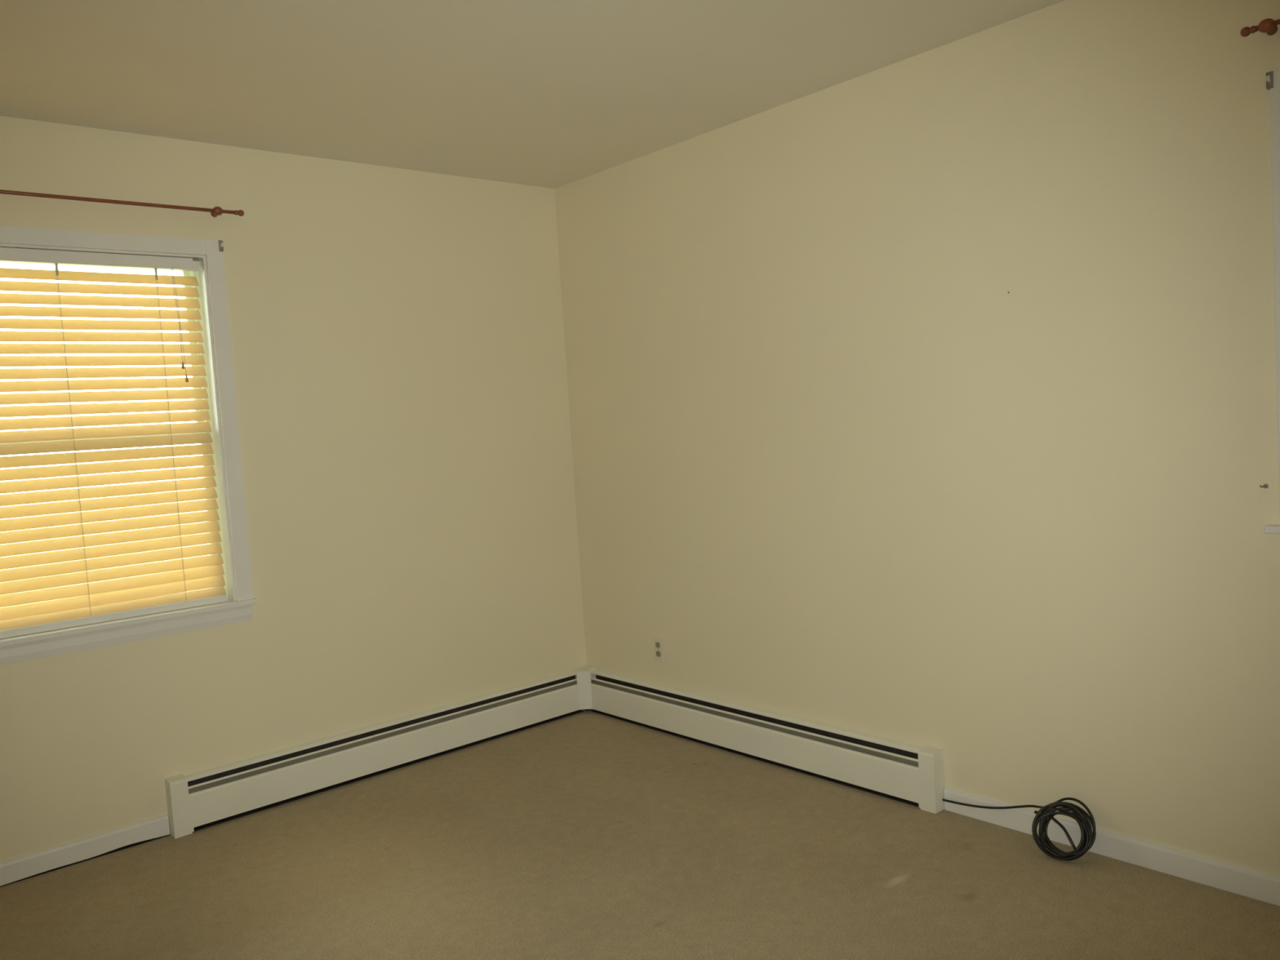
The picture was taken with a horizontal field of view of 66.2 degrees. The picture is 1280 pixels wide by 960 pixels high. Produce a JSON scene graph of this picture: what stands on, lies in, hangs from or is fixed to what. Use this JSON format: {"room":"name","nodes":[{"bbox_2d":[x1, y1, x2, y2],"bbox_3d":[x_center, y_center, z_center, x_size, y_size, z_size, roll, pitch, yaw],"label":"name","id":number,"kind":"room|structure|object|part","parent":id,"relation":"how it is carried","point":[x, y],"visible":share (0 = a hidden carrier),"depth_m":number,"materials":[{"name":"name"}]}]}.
{"room":"empty bedroom","nodes":[
{"label":"empty bedroom","id":0,"kind":"room"},
{"bbox_2d":[0,115,586,862],"bbox_3d":[-2.127,0.073,3.134,4.980,2.440,0.140,-7,5,-41],"label":"wall","id":1,"kind":"structure","parent":0,"point":[397,340],"depth_m":3.86,"materials":[{"name":"beige paint"}]},
{"bbox_2d":[0,813,169,886],"bbox_3d":[-2.711,1.335,2.530,2.811,0.073,0.012,-7,5,-41],"label":"baseboard","id":2,"kind":"structure","parent":1,"relation":"attached to","point":[42,862],"depth_m":3.27,"materials":[{"name":"white paint"}]},
{"bbox_2d":[0,189,244,217],"bbox_3d":[-1.905,-0.919,3.194,1.208,0.031,0.055,-7,5,-41],"label":"curtain rod","id":3,"kind":"object","parent":1,"relation":"attached to","point":[216,211],"visible":1,"depth_m":3.32,"materials":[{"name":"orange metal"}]},
{"bbox_2d":[0,225,257,665],"bbox_3d":[-1.910,-0.127,3.297,1.081,1.388,0.171,-7,5,-41],"label":"window","id":4,"kind":"structure","parent":1,"relation":"in","point":[211,277],"depth_m":3.54,"materials":[{"name":"white paint"}]},
{"bbox_3d":[-1.910,0.162,3.339,0.896,0.618,0.023,-7,5,-41],"label":"sash","id":5,"kind":"part","parent":4,"relation":"part of","materials":[{"name":"white plastic"}]},
{"bbox_2d":[0,247,227,639],"bbox_3d":[-1.887,-0.137,3.277,0.916,1.245,0.056,-7,5,-41],"label":"window blind","id":6,"kind":"object","parent":4,"relation":"attached to","point":[94,602],"visible":1,"depth_m":3.33,"materials":[{"name":"yellow plastic"}]},
{"bbox_3d":[-1.893,-0.124,3.279,0.008,1.185,0.029,-7,5,-41],"label":"ladder cord","id":7,"kind":"part","parent":6,"relation":"part of","materials":[{"name":"white fabric"}]},
{"bbox_3d":[-1.859,0.471,3.313,0.898,0.026,0.044,-7,5,-41],"label":"rail","id":8,"kind":"part","parent":6,"relation":"part of","materials":[{"name":"white paint"}]},
{"bbox_3d":[-1.664,-0.151,3.479,0.008,1.185,0.029,-7,5,-41],"label":"ladder cord","id":9,"kind":"part","parent":6,"relation":"part of","materials":[{"name":"white fabric"}]},
{"bbox_3d":[-1.630,-0.559,3.472,0.018,0.385,0.006,-6,4,-31],"label":"tilt cord","id":10,"kind":"part","parent":6,"relation":"part of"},
{"bbox_3d":[-1.971,-0.428,3.330,0.896,0.634,0.027,-7,5,-41],"label":"sash","id":11,"kind":"part","parent":4,"relation":"part of","materials":[{"name":"white plastic"}]},
{"bbox_3d":[-1.940,-0.137,3.334,0.924,1.246,0.074,-7,5,-41],"label":"frame","id":12,"kind":"part","parent":4,"relation":"part of","materials":[{"name":"white plastic"}]},
{"bbox_2d":[217,240,223,251],"bbox_3d":[-1.515,-0.846,3.549,0.015,0.040,0.034,-7,5,-41],"label":"curtain bracket","id":13,"kind":"object","parent":4,"relation":"attached to","point":[220,242],"visible":1,"depth_m":3.54,"materials":[{"name":"grey metal"}]},
{"bbox_2d":[164,670,583,838],"bbox_3d":[-0.963,1.068,4.025,1.813,0.200,0.062,-7,5,-41],"label":"baseboard heater","id":14,"kind":"object","parent":1,"relation":"attached to","point":[203,799],"visible":1,"depth_m":3.87,"materials":[{"name":"white metal"}]},
{"bbox_3d":[-0.952,1.064,4.056,1.755,0.180,0.029,-7,5,-41],"label":"panel","id":15,"kind":"part","parent":14,"relation":"part of","materials":[{"name":"white metal"}]},
{"bbox_2d":[0,0,1064,188],"bbox_3d":[-0.450,-1.190,1.047,4.980,0.120,5.480,-7,5,-41],"label":"ceiling","id":16,"kind":"structure","parent":0,"point":[551,94],"depth_m":2.95,"materials":[{"name":"beige paint"}]},
{"bbox_2d":[0,709,1279,959],"bbox_3d":[-0.288,1.360,1.203,4.980,0.120,5.480,-7,5,-41],"label":"floor","id":17,"kind":"structure","parent":0,"point":[585,835],"depth_m":2.90,"materials":[{"name":"beige carpet"}]},
{"bbox_2d":[574,665,595,711],"bbox_3d":[-0.255,0.987,4.615,0.108,0.201,0.103,-7,5,-41],"label":"baseboard heater","id":18,"kind":"object","parent":17,"relation":"on","point":[584,675],"visible":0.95,"depth_m":4.57,"materials":[{"name":"white metal"}]},
{"bbox_2d":[942,797,1096,860],"bbox_3d":[1.124,1.019,3.011,0.126,0.156,0.536,-7,5,-41],"label":"coiled cable","id":19,"kind":"object","parent":17,"relation":"on","point":[1088,837],"visible":1,"depth_m":2.87,"materials":[{"name":"black rubber"}]},
{"bbox_2d":[554,0,1279,876],"bbox_3d":[1.446,-0.128,2.712,0.140,2.440,5.200,-7,5,-41],"label":"wall","id":20,"kind":"structure","parent":0,"point":[825,456],"depth_m":3.05,"materials":[{"name":"beige paint"}]},
{"bbox_2d":[653,637,663,661],"bbox_3d":[0.080,0.738,4.277,0.007,0.096,0.058,-7,5,-41],"label":"electrical outlet","id":21,"kind":"object","parent":20,"relation":"attached to","point":[658,643],"visible":1,"depth_m":4.27,"materials":[{"name":"beige plastic"}]},
{"bbox_2d":[655,642,660,648],"bbox_3d":[0.078,0.719,4.274,0.002,0.025,0.029,-7,5,-41],"label":"socket","id":22,"kind":"object","parent":21,"relation":"attached to","point":[657,644],"depth_m":4.27,"materials":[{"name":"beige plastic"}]},
{"bbox_2d":[656,650,660,657],"bbox_3d":[0.080,0.758,4.277,0.002,0.025,0.029,-7,5,-41],"label":"socket","id":23,"kind":"object","parent":21,"relation":"attached to","point":[658,652],"depth_m":4.28,"materials":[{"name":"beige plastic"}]},
{"bbox_2d":[590,669,944,813],"bbox_3d":[0.381,0.988,3.925,0.062,0.200,1.838,-7,5,-41],"label":"baseboard heater","id":24,"kind":"object","parent":20,"relation":"attached to","point":[909,774],"visible":1,"depth_m":3.71,"materials":[{"name":"white metal"}]},
{"bbox_3d":[0.374,0.986,3.958,0.029,0.180,1.780,-7,5,-41],"label":"panel","id":25,"kind":"part","parent":24,"relation":"part of","materials":[{"name":"white metal"}]},
{"bbox_2d":[943,786,1279,906],"bbox_3d":[2.093,1.061,2.015,0.012,0.073,3.287,-7,5,-41],"label":"baseboard","id":26,"kind":"structure","parent":20,"relation":"attached to","point":[1242,881],"depth_m":2.78,"materials":[{"name":"white paint"}]},
{"bbox_2d":[1240,17,1279,36],"bbox_3d":[1.859,-1.087,1.960,0.055,0.031,1.173,-7,5,-41],"label":"curtain rod","id":27,"kind":"object","parent":20,"relation":"attached to","point":[1268,26],"visible":1,"depth_m":2.35,"materials":[{"name":"brown wood"}]},
{"bbox_3d":[1.857,-1.086,1.945,0.012,0.012,1.152,-7,5,-41],"label":"rod","id":28,"kind":"part","parent":27,"relation":"part of","materials":[{"name":"brown wood"}]},
{"bbox_2d":[1259,484,1268,488],"bbox_3d":[1.571,0.016,2.472,0.021,0.012,0.011,-5,4,-17],"label":"wall hook","id":29,"kind":"object","parent":20,"relation":"attached to","point":[1265,486],"visible":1,"depth_m":2.47,"materials":[{"name":"grey metal"}]},
{"bbox_2d":[1264,69,1279,533],"bbox_3d":[1.953,-0.400,2.063,0.171,1.183,1.103,-7,5,-41],"label":"window","id":30,"kind":"structure","parent":20,"relation":"in","point":[1275,91],"depth_m":2.39,"materials":[{"name":"white paint"}]},
{"bbox_2d":[1266,71,1273,89],"bbox_3d":[1.524,-0.967,2.376,0.034,0.040,0.015,-7,5,-41],"label":"curtain bracket","id":31,"kind":"object","parent":30,"relation":"attached to","point":[1269,75],"visible":1,"depth_m":2.37,"materials":[{"name":"grey metal"}]},
{"bbox_3d":[1.912,-0.434,2.017,0.018,1.105,1.058,-7,5,-41],"label":"casing","id":32,"kind":"part","parent":30,"relation":"part of","materials":[{"name":"white paint"}]},
{"label":"outside","id":33,"kind":"structure","parent":0,"visible":0},
{"bbox_2d":[0,488,210,608],"bbox_3d":[-0.204,1.680,4.734,120.000,0.001,120.000,-7,5,-41],"label":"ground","id":34,"kind":"structure","parent":33,"point":[200,488],"depth_m":27.22,"materials":[{"name":"white"}]}
]}

